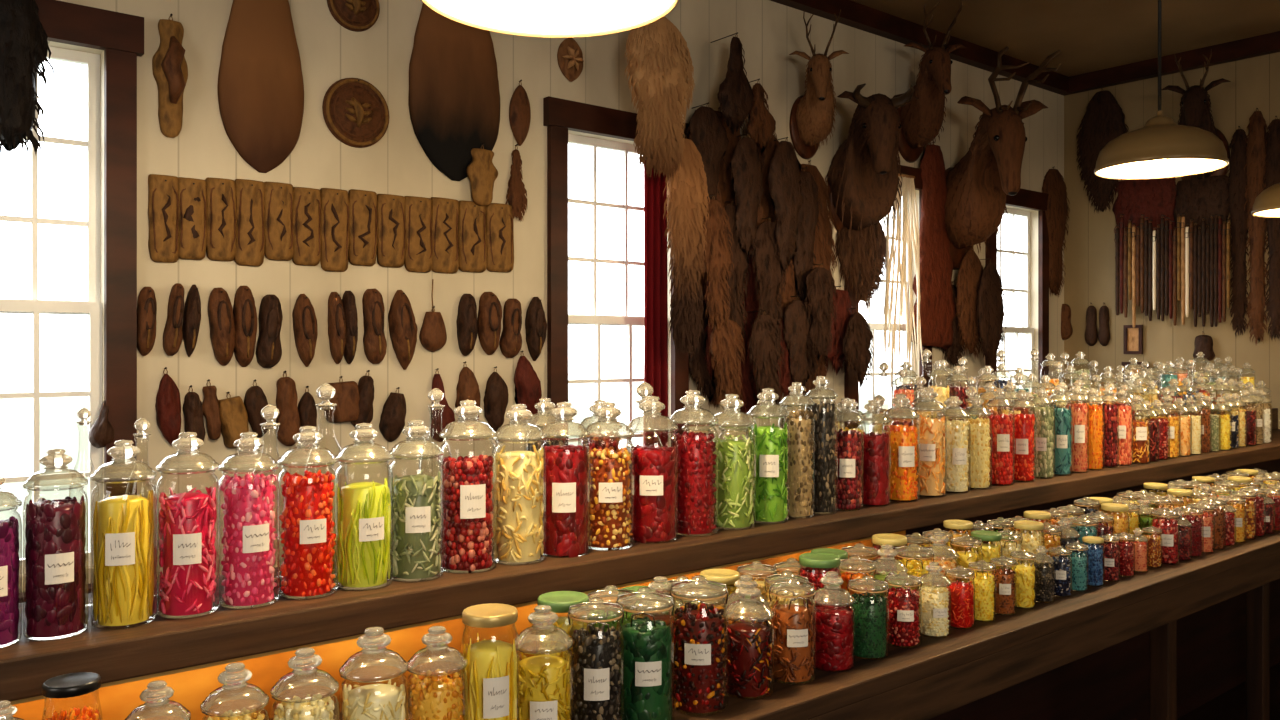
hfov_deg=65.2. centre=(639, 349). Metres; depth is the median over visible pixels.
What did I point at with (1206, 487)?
candy jar
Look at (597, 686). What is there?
candy jar
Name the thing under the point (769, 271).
dried hide
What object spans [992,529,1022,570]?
candy jar
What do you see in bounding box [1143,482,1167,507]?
candy jar
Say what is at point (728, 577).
candy jar
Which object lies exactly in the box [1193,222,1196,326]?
leather strap
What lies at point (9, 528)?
candy jar
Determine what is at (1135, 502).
candy jar
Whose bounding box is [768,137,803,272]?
dried hide
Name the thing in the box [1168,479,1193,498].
candy jar
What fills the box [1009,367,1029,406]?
candy jar
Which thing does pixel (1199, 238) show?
leather strap
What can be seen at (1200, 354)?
candy jar
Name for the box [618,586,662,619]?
candy jar
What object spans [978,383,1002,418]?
candy jar
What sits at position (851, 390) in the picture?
window
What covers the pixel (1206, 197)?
spread hide
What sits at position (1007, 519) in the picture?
candy jar
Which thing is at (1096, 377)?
glass bottle
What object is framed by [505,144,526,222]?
brush
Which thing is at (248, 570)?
candy jar
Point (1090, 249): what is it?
wall
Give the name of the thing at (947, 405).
candy jar
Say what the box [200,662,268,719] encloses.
candy jar
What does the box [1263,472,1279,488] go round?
candy jar
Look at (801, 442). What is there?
candy jar
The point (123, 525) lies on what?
candy jar
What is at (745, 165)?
dried hide
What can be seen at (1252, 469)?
candy jar
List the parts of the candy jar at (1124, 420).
knob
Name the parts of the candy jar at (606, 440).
knob, lid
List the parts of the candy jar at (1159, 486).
lid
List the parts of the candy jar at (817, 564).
lid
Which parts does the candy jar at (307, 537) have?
lid, knob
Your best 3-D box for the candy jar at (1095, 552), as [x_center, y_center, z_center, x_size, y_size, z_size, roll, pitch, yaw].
[1.255,0.585,2.771,0.058,0.129,0.058,0,0,11]
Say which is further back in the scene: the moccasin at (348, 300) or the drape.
the drape
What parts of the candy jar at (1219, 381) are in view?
knob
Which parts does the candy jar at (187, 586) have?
lid, knob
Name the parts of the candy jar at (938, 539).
lid, knob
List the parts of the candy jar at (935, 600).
lid, knob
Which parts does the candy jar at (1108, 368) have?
knob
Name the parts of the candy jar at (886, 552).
lid, knob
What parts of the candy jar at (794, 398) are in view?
lid, knob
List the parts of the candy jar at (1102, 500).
lid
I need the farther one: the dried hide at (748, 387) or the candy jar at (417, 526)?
the dried hide at (748, 387)
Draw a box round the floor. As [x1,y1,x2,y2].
[1177,662,1279,719]
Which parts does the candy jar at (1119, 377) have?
knob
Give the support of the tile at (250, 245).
attached to the wall at (768, 31)
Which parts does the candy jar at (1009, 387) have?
knob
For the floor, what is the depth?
4.36 m
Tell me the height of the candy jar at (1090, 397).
0.281 m
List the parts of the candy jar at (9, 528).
knob, lid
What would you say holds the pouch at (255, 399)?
hanging from the wall at (768, 31)
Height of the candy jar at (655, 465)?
0.339 m
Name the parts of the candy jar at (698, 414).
knob, lid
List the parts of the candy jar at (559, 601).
lid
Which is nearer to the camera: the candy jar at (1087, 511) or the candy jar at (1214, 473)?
the candy jar at (1087, 511)
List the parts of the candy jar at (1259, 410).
knob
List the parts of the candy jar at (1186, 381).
knob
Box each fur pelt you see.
[624,16,694,180]
[663,134,709,358]
[834,222,889,308]
[939,281,964,367]
[955,246,982,359]
[975,258,1005,367]
[1042,166,1069,296]
[1076,88,1128,212]
[1225,126,1249,335]
[1244,108,1267,344]
[1262,116,1279,339]
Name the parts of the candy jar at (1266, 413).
knob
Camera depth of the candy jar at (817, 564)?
2.18 m
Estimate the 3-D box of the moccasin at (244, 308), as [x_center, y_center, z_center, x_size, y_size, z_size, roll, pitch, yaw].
[-1.378,-0.083,3.494,0.081,0.285,0.064,0,0,-40]
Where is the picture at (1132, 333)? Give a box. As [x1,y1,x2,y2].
[1127,328,1138,350]
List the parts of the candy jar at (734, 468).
lid, knob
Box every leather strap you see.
[1115,225,1118,314]
[1119,214,1123,312]
[1123,227,1127,317]
[1127,219,1131,299]
[1131,223,1135,327]
[1135,226,1139,305]
[1139,214,1143,312]
[1143,217,1147,315]
[1148,219,1152,320]
[1152,227,1155,309]
[1156,224,1159,318]
[1160,215,1164,320]
[1164,217,1169,315]
[1168,220,1174,318]
[1172,226,1176,325]
[1176,213,1181,300]
[1180,213,1185,324]
[1184,223,1189,316]
[1189,218,1193,308]
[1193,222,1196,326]
[1197,226,1201,316]
[1201,217,1205,326]
[1205,224,1209,312]
[1209,215,1213,326]
[1213,214,1218,326]
[1217,215,1223,321]
[1221,220,1227,321]
[1225,219,1230,307]
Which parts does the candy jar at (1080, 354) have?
knob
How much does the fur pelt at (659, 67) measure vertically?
0.753 m
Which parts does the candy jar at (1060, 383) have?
knob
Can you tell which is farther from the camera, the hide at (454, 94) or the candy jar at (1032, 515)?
the hide at (454, 94)
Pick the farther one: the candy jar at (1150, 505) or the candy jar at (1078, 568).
the candy jar at (1150, 505)
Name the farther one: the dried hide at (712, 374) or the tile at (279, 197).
the dried hide at (712, 374)
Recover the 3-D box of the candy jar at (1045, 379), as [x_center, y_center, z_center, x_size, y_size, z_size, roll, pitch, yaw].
[1.695,0.218,4.180,0.084,0.224,0.084,0,0,17]
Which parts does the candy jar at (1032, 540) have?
lid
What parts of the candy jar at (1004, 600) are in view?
lid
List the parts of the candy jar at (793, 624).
lid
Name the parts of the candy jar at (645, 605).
lid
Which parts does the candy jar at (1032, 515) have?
lid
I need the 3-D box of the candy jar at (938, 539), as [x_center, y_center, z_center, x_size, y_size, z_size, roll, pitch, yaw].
[0.751,0.553,2.512,0.095,0.194,0.095,0,0,10]
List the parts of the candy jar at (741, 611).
knob, lid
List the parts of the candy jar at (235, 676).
lid, knob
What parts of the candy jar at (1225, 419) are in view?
knob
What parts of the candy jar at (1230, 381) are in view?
knob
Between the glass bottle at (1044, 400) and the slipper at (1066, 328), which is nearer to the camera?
the glass bottle at (1044, 400)
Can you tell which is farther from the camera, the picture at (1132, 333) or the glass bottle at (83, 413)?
the picture at (1132, 333)
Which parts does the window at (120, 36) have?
sash, sash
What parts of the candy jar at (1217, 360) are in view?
knob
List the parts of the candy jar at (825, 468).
lid, knob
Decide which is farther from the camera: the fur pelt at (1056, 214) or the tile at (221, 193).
the fur pelt at (1056, 214)
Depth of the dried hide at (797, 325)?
5.13 m
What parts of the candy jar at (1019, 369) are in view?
knob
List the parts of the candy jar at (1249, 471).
lid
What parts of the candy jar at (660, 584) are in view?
lid, knob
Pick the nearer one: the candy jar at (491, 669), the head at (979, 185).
the candy jar at (491, 669)
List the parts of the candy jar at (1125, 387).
knob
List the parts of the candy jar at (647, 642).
lid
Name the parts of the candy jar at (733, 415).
lid, knob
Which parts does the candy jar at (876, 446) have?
lid, knob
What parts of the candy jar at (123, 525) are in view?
lid, knob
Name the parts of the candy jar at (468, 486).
lid, knob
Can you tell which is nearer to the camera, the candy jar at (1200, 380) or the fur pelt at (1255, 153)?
the candy jar at (1200, 380)
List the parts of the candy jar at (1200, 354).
knob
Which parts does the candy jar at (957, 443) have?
lid, knob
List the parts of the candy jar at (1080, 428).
knob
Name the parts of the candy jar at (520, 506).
lid, knob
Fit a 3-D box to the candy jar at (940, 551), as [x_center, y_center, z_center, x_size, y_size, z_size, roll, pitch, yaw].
[0.805,0.567,2.707,0.083,0.166,0.086,0,0,6]
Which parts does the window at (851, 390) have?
sash, sash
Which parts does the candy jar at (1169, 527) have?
lid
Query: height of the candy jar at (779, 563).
0.161 m
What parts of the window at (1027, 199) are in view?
sash, sash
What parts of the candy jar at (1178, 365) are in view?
knob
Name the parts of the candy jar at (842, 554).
lid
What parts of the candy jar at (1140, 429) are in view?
knob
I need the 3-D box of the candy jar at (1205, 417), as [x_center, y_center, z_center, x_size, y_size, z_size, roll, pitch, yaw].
[2.436,0.316,4.354,0.092,0.260,0.093,0,0,32]
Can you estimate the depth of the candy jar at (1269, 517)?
3.54 m
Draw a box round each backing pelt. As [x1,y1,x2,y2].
[700,107,744,409]
[742,304,783,417]
[801,160,836,398]
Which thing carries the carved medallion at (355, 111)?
attached to the wall at (768, 31)
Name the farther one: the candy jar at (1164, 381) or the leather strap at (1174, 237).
the leather strap at (1174, 237)
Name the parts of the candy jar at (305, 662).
lid, knob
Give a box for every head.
[789,10,848,158]
[825,83,918,241]
[897,2,966,162]
[945,47,1060,269]
[1161,49,1230,179]
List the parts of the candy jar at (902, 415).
lid, knob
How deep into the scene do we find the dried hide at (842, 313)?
5.45 m
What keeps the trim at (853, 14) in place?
attached to the wall at (768, 31)
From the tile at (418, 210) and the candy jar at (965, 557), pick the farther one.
the tile at (418, 210)
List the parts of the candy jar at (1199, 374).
knob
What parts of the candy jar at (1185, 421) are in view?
knob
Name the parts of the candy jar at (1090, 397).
knob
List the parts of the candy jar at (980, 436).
lid, knob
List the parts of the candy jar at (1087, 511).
lid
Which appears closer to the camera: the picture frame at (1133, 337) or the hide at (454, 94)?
the hide at (454, 94)
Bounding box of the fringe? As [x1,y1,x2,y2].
[883,173,922,387]
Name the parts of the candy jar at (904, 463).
lid, knob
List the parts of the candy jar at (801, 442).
lid, knob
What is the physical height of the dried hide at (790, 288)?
0.665 m
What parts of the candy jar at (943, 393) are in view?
knob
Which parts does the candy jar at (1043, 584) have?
knob, lid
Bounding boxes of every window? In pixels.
[0,0,143,602]
[543,96,688,450]
[844,165,931,431]
[985,188,1048,392]
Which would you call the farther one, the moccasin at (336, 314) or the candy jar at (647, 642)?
the moccasin at (336, 314)
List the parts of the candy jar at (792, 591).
lid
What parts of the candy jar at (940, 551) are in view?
lid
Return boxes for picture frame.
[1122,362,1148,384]
[1124,325,1142,353]
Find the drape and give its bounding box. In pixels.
[643,160,667,446]
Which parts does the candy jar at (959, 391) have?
knob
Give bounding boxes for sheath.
[509,80,530,145]
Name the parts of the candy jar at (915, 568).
lid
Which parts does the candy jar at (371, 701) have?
lid, knob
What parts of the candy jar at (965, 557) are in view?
lid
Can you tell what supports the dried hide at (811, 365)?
attached to the wall at (768, 31)
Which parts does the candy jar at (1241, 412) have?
knob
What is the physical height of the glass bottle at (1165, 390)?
0.282 m
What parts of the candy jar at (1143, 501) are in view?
knob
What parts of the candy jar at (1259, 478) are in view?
knob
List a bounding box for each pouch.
[88,400,113,447]
[155,367,180,445]
[183,385,205,448]
[202,379,220,439]
[219,392,248,447]
[244,379,267,437]
[276,371,300,445]
[297,386,316,451]
[324,376,359,422]
[351,370,373,426]
[379,387,405,441]
[420,279,446,351]
[430,368,454,441]
[455,361,480,434]
[484,366,508,431]
[514,351,541,428]
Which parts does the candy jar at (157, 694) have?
knob, lid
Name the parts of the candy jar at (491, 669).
lid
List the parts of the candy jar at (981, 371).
knob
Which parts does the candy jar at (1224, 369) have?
knob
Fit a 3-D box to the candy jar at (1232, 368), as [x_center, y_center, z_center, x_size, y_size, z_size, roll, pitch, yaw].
[3.222,0.209,5.439,0.084,0.240,0.084,0,0,17]
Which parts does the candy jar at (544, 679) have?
knob, lid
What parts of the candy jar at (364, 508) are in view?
lid, knob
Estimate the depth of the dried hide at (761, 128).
5.01 m
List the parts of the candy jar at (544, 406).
lid, knob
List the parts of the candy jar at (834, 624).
lid, knob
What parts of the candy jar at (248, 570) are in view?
lid, knob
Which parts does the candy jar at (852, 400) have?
knob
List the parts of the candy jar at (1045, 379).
knob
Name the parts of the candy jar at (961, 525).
lid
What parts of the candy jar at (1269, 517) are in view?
knob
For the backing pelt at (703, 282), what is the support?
attached to the wall at (768, 31)
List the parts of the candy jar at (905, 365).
knob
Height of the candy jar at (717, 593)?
0.176 m
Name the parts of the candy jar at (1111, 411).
knob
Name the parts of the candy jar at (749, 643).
lid, knob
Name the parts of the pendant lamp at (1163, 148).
hanging rod, bulb, lamp shade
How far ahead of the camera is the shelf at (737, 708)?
2.19 m
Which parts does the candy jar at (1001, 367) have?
knob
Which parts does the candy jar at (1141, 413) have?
knob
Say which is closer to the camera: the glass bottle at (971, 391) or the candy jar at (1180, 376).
the glass bottle at (971, 391)
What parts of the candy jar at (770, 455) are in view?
knob, lid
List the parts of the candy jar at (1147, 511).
lid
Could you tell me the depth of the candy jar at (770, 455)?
2.58 m
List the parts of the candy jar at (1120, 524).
lid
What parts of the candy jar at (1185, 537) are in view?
knob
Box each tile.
[148,174,178,262]
[178,177,206,259]
[205,177,236,260]
[234,179,264,265]
[264,182,293,260]
[292,187,320,265]
[320,188,349,271]
[348,189,377,265]
[377,194,405,267]
[404,196,432,272]
[430,197,458,273]
[458,200,486,272]
[485,203,513,272]
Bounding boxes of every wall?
[18,0,1063,592]
[1064,52,1279,428]
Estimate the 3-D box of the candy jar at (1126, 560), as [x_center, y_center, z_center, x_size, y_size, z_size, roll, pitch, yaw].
[1.398,0.588,2.888,0.058,0.124,0.060,0,0,16]
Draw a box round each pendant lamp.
[421,0,679,37]
[1094,0,1228,179]
[1251,183,1279,217]
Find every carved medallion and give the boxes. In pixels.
[322,78,388,147]
[327,0,379,31]
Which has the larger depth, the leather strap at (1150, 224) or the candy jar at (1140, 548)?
the leather strap at (1150, 224)
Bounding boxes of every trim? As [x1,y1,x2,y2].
[770,0,1068,93]
[1060,31,1279,95]
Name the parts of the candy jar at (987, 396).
knob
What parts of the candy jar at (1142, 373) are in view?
knob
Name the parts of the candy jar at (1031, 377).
knob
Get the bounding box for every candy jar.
[0,476,21,647]
[0,700,23,719]
[23,449,87,639]
[42,672,102,719]
[90,440,156,629]
[124,680,190,719]
[156,432,218,618]
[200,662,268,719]
[218,432,278,608]
[270,648,338,719]
[278,426,337,599]
[335,423,392,589]
[339,627,407,719]
[388,420,443,581]
[406,626,467,719]
[439,400,496,573]
[460,603,518,719]
[491,404,545,564]
[515,605,572,719]
[524,398,565,451]
[536,591,589,719]
[538,402,589,557]
[568,597,623,719]
[578,400,621,450]
[581,402,634,550]
[586,585,636,631]
[616,587,674,719]
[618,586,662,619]
[626,396,677,542]
[635,576,684,695]
[660,576,704,615]
[668,390,717,536]
[670,575,728,715]
[679,589,726,672]
[682,409,715,440]
[700,569,739,642]
[708,394,755,529]
[719,412,748,437]
[722,581,773,699]
[723,575,768,665]
[737,561,777,624]
[746,388,789,523]
[764,571,809,631]
[768,577,815,684]
[773,558,805,592]
[778,392,806,427]
[779,382,814,517]
[798,552,841,607]
[804,376,837,513]
[809,571,854,671]
[811,548,848,575]
[819,394,841,430]
[834,398,863,510]
[835,555,876,608]
[836,399,865,433]
[841,543,878,576]
[847,575,888,659]
[855,400,890,505]
[866,544,907,630]
[872,533,907,574]
[882,394,919,501]
[884,572,921,647]
[889,404,917,426]
[892,369,915,422]
[894,543,934,619]
[895,362,917,410]
[904,532,931,562]
[911,387,938,421]
[911,388,946,496]
[917,562,950,637]
[919,531,958,587]
[922,528,952,561]
[927,361,949,420]
[932,360,953,381]
[937,396,970,492]
[937,398,963,420]
[943,519,973,551]
[945,566,974,628]
[946,366,968,421]
[950,534,982,582]
[962,396,991,488]
[964,520,993,545]
[968,560,995,621]
[970,530,1002,576]
[974,368,993,410]
[977,366,999,410]
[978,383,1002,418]
[985,388,1014,484]
[986,517,1014,544]
[989,556,1016,614]
[991,363,1012,411]
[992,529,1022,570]
[997,382,1022,414]
[1004,517,1031,542]
[1008,390,1035,481]
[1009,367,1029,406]
[1010,550,1035,608]
[1013,520,1044,565]
[1015,392,1040,410]
[1021,374,1042,413]
[1023,510,1051,534]
[1029,388,1054,478]
[1030,546,1054,602]
[1033,522,1061,562]
[1035,375,1055,405]
[1040,353,1060,396]
[1040,508,1067,538]
[1047,386,1072,475]
[1048,546,1071,596]
[1050,382,1074,408]
[1050,517,1080,557]
[1056,504,1084,537]
[1060,366,1080,403]
[1065,386,1088,472]
[1066,542,1088,591]
[1067,379,1090,404]
[1068,514,1098,553]
[1071,352,1089,389]
[1073,497,1100,526]
[1079,372,1094,405]
[1081,536,1104,586]
[1082,388,1104,469]
[1082,394,1103,402]
[1085,511,1114,544]
[1087,497,1112,524]
[1097,388,1118,467]
[1098,371,1117,404]
[1099,534,1119,580]
[1100,366,1116,389]
[1100,503,1129,541]
[1111,390,1132,465]
[1111,496,1129,512]
[1112,374,1129,403]
[1112,384,1135,420]
[1112,502,1140,541]
[1113,532,1134,576]
[1116,490,1142,516]
[1124,358,1142,396]
[1126,378,1149,420]
[1128,395,1149,463]
[1128,528,1147,571]
[1131,490,1156,516]
[1131,497,1157,541]
[1133,371,1151,403]
[1134,401,1158,461]
[1139,368,1158,402]
[1140,380,1162,419]
[1142,526,1162,567]
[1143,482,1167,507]
[1143,496,1170,519]
[1145,399,1169,459]
[1148,361,1166,390]
[1150,507,1179,563]
[1156,395,1180,457]
[1156,494,1183,519]
[1159,361,1177,395]
[1161,482,1183,504]
[1162,379,1184,416]
[1166,489,1193,515]
[1167,398,1191,456]
[1167,508,1191,560]
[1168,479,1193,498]
[1170,362,1187,395]
[1171,357,1188,388]
[1175,378,1197,414]
[1175,505,1203,556]
[1178,397,1201,454]
[1181,481,1204,498]
[1187,392,1211,452]
[1187,501,1214,552]
[1188,488,1208,512]
[1189,377,1210,409]
[1191,372,1208,392]
[1192,476,1214,498]
[1193,352,1208,386]
[1194,484,1218,507]
[1197,396,1220,451]
[1198,497,1225,549]
[1199,366,1216,412]
[1206,485,1231,508]
[1207,473,1227,489]
[1209,358,1225,393]
[1209,397,1231,449]
[1210,378,1229,414]
[1210,495,1235,545]
[1213,474,1235,488]
[1214,479,1239,503]
[1216,366,1233,394]
[1216,393,1238,448]
[1219,494,1245,542]
[1220,378,1240,408]
[1223,366,1240,394]
[1224,393,1246,446]
[1225,470,1248,485]
[1227,476,1252,499]
[1229,489,1255,539]
[1230,381,1249,408]
[1234,390,1256,445]
[1235,480,1260,496]
[1236,469,1257,488]
[1239,363,1255,403]
[1240,485,1265,536]
[1242,388,1263,444]
[1248,475,1271,496]
[1250,390,1271,442]
[1251,381,1270,409]
[1252,469,1267,481]
[1255,473,1279,491]
[1255,488,1274,533]
[1259,487,1279,530]
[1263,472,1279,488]
[1267,482,1279,497]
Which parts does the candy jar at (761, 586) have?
lid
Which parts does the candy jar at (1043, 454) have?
lid, knob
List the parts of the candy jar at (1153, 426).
lid, knob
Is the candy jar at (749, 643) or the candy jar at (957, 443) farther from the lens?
the candy jar at (957, 443)
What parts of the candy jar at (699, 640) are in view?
lid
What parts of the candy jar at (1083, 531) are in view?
lid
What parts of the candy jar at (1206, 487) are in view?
knob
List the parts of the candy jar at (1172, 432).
knob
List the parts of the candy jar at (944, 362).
knob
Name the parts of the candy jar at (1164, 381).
knob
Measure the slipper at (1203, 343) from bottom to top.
0.198 m
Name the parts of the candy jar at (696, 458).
lid, knob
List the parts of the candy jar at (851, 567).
lid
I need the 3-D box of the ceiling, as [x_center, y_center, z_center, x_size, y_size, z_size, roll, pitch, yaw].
[1.521,-1.990,1.660,9.660,0.100,6.820,0,0,-40]
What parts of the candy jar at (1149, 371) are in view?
knob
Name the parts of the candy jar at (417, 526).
lid, knob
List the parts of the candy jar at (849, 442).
knob, lid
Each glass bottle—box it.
[69,408,98,605]
[125,418,159,596]
[253,404,286,578]
[305,383,347,570]
[418,388,451,554]
[627,382,662,448]
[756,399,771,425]
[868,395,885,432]
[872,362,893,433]
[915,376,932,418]
[918,349,936,410]
[958,357,973,410]
[965,386,978,417]
[966,377,977,418]
[993,350,1008,379]
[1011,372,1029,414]
[1024,349,1044,393]
[1039,395,1050,406]
[1048,361,1068,405]
[1059,352,1073,396]
[1089,360,1101,403]
[1091,374,1106,404]
[1104,382,1115,403]
[1116,365,1128,396]
[1124,369,1137,402]
[1141,361,1148,370]
[1155,362,1170,415]
[1159,387,1174,414]
[1186,359,1199,394]
[1204,384,1219,413]
[1206,362,1216,393]
[1211,368,1223,397]
[1223,356,1233,374]
[1234,367,1242,397]
[1244,382,1256,404]
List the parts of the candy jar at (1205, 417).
knob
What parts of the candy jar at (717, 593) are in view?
lid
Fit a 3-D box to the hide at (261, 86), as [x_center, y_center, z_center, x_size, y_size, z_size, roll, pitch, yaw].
[-1.332,-0.982,3.541,0.305,0.705,0.036,0,0,-40]
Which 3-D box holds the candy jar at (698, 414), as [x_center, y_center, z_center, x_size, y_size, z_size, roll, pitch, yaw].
[0.156,0.299,2.654,0.090,0.292,0.090,0,0,-14]
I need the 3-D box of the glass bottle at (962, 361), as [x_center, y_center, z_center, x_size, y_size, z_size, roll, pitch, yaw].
[1.308,0.179,4.051,0.084,0.300,0.084,0,0,4]
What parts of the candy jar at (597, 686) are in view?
lid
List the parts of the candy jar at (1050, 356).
knob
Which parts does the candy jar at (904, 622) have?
lid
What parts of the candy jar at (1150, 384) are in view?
knob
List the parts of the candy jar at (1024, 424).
lid, knob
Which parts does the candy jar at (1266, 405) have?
knob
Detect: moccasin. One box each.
[137,287,156,355]
[163,283,183,355]
[182,285,200,356]
[208,288,235,365]
[233,286,256,366]
[256,294,282,367]
[293,294,317,366]
[328,292,345,363]
[342,291,357,363]
[362,289,386,363]
[388,290,417,369]
[456,294,476,355]
[477,292,501,354]
[499,299,521,357]
[525,297,546,360]
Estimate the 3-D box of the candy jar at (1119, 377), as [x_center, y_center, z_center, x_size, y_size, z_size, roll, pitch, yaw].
[2.205,0.222,4.598,0.084,0.216,0.084,0,0,10]
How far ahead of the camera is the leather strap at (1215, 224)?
6.34 m
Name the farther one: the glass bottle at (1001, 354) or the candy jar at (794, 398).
the glass bottle at (1001, 354)
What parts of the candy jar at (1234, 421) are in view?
knob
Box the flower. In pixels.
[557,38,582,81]
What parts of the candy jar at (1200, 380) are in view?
knob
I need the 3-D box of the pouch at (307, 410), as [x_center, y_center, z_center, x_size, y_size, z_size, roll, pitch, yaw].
[-1.203,0.252,3.638,0.075,0.243,0.058,0,0,-40]
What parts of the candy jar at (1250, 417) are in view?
knob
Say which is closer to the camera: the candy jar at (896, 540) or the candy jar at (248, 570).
the candy jar at (248, 570)
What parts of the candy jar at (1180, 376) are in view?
knob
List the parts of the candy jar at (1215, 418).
knob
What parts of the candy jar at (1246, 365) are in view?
knob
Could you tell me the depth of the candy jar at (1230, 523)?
3.31 m
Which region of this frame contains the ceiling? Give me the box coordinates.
[851,0,1279,76]
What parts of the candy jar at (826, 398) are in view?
knob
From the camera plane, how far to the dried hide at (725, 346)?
4.80 m
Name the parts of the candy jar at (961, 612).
lid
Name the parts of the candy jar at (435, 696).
lid, knob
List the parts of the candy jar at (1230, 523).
knob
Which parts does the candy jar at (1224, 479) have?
lid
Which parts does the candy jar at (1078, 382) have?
knob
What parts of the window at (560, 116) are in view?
sash, sash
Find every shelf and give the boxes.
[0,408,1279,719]
[265,531,1279,719]
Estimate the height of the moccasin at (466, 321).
0.254 m
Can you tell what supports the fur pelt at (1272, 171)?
attached to the wall at (1090, 249)
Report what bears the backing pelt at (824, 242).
attached to the wall at (768, 31)
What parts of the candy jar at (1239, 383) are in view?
knob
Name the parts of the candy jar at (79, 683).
lid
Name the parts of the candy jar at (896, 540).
lid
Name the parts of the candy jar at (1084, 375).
knob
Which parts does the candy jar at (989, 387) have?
knob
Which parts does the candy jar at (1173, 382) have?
knob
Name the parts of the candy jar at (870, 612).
lid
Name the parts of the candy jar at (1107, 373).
knob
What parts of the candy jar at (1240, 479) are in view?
lid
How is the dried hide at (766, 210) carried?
attached to the wall at (768, 31)
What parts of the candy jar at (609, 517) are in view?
lid, knob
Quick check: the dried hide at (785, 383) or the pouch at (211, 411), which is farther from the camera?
the dried hide at (785, 383)
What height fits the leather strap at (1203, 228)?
0.700 m
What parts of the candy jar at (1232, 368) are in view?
knob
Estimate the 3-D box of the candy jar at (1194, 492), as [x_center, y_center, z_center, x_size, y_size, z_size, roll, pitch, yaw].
[2.086,0.570,3.766,0.083,0.160,0.087,0,0,17]
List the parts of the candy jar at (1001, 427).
lid, knob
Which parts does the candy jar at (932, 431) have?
lid, knob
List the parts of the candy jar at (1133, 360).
knob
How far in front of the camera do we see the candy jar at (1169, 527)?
3.04 m
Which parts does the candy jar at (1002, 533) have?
lid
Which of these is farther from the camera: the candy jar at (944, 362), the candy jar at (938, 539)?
the candy jar at (944, 362)
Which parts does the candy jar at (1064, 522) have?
knob, lid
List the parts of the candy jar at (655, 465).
lid, knob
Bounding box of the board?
[152,14,187,137]
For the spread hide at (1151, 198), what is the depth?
6.71 m
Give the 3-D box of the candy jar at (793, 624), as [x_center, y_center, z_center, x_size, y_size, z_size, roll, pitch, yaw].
[0.302,0.551,1.979,0.095,0.197,0.098,0,0,-8]
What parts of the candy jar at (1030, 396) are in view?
knob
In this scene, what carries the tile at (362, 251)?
attached to the wall at (768, 31)
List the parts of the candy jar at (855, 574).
lid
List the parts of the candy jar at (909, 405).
knob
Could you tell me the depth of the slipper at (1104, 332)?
6.94 m
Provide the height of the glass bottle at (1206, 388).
0.282 m
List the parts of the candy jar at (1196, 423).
knob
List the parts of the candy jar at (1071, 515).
lid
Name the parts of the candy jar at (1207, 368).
knob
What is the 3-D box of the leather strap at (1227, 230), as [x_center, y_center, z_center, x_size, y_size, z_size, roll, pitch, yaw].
[3.725,-0.544,6.312,0.090,0.555,0.023,0,0,-40]
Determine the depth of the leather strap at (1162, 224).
6.59 m
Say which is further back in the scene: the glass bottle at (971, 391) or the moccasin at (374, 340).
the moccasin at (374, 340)
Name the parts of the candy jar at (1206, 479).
lid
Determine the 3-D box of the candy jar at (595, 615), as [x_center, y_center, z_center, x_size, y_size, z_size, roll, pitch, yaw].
[-0.053,0.542,1.844,0.097,0.215,0.101,0,0,-14]
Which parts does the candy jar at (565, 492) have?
lid, knob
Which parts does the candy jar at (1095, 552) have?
lid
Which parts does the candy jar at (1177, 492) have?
lid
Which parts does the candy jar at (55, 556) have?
lid, knob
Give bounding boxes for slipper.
[1061,304,1072,339]
[1085,303,1097,345]
[1098,303,1109,345]
[1193,331,1214,361]
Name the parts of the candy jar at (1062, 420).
lid, knob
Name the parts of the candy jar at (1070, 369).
knob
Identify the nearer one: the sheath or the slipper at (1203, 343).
the sheath
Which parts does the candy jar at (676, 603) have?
lid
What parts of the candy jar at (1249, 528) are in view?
lid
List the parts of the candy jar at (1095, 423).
knob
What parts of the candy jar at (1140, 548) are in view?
knob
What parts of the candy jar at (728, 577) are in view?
lid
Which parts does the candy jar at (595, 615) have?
lid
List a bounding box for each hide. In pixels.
[0,0,53,155]
[218,0,303,172]
[409,3,499,180]
[687,102,728,199]
[689,300,718,401]
[701,195,733,333]
[704,281,719,380]
[709,320,744,401]
[710,32,753,136]
[716,116,740,207]
[724,200,751,348]
[730,133,763,258]
[738,315,757,421]
[742,246,759,324]
[746,79,776,153]
[748,310,784,411]
[753,217,787,331]
[756,135,779,226]
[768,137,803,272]
[777,247,802,319]
[777,316,792,401]
[783,295,812,395]
[792,167,822,299]
[798,296,820,382]
[805,263,836,359]
[821,286,852,374]
[843,308,873,386]
[911,142,955,348]
[1112,177,1176,261]
[1174,175,1231,266]
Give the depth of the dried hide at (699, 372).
4.85 m
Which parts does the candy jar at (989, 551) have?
lid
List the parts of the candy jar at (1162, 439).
knob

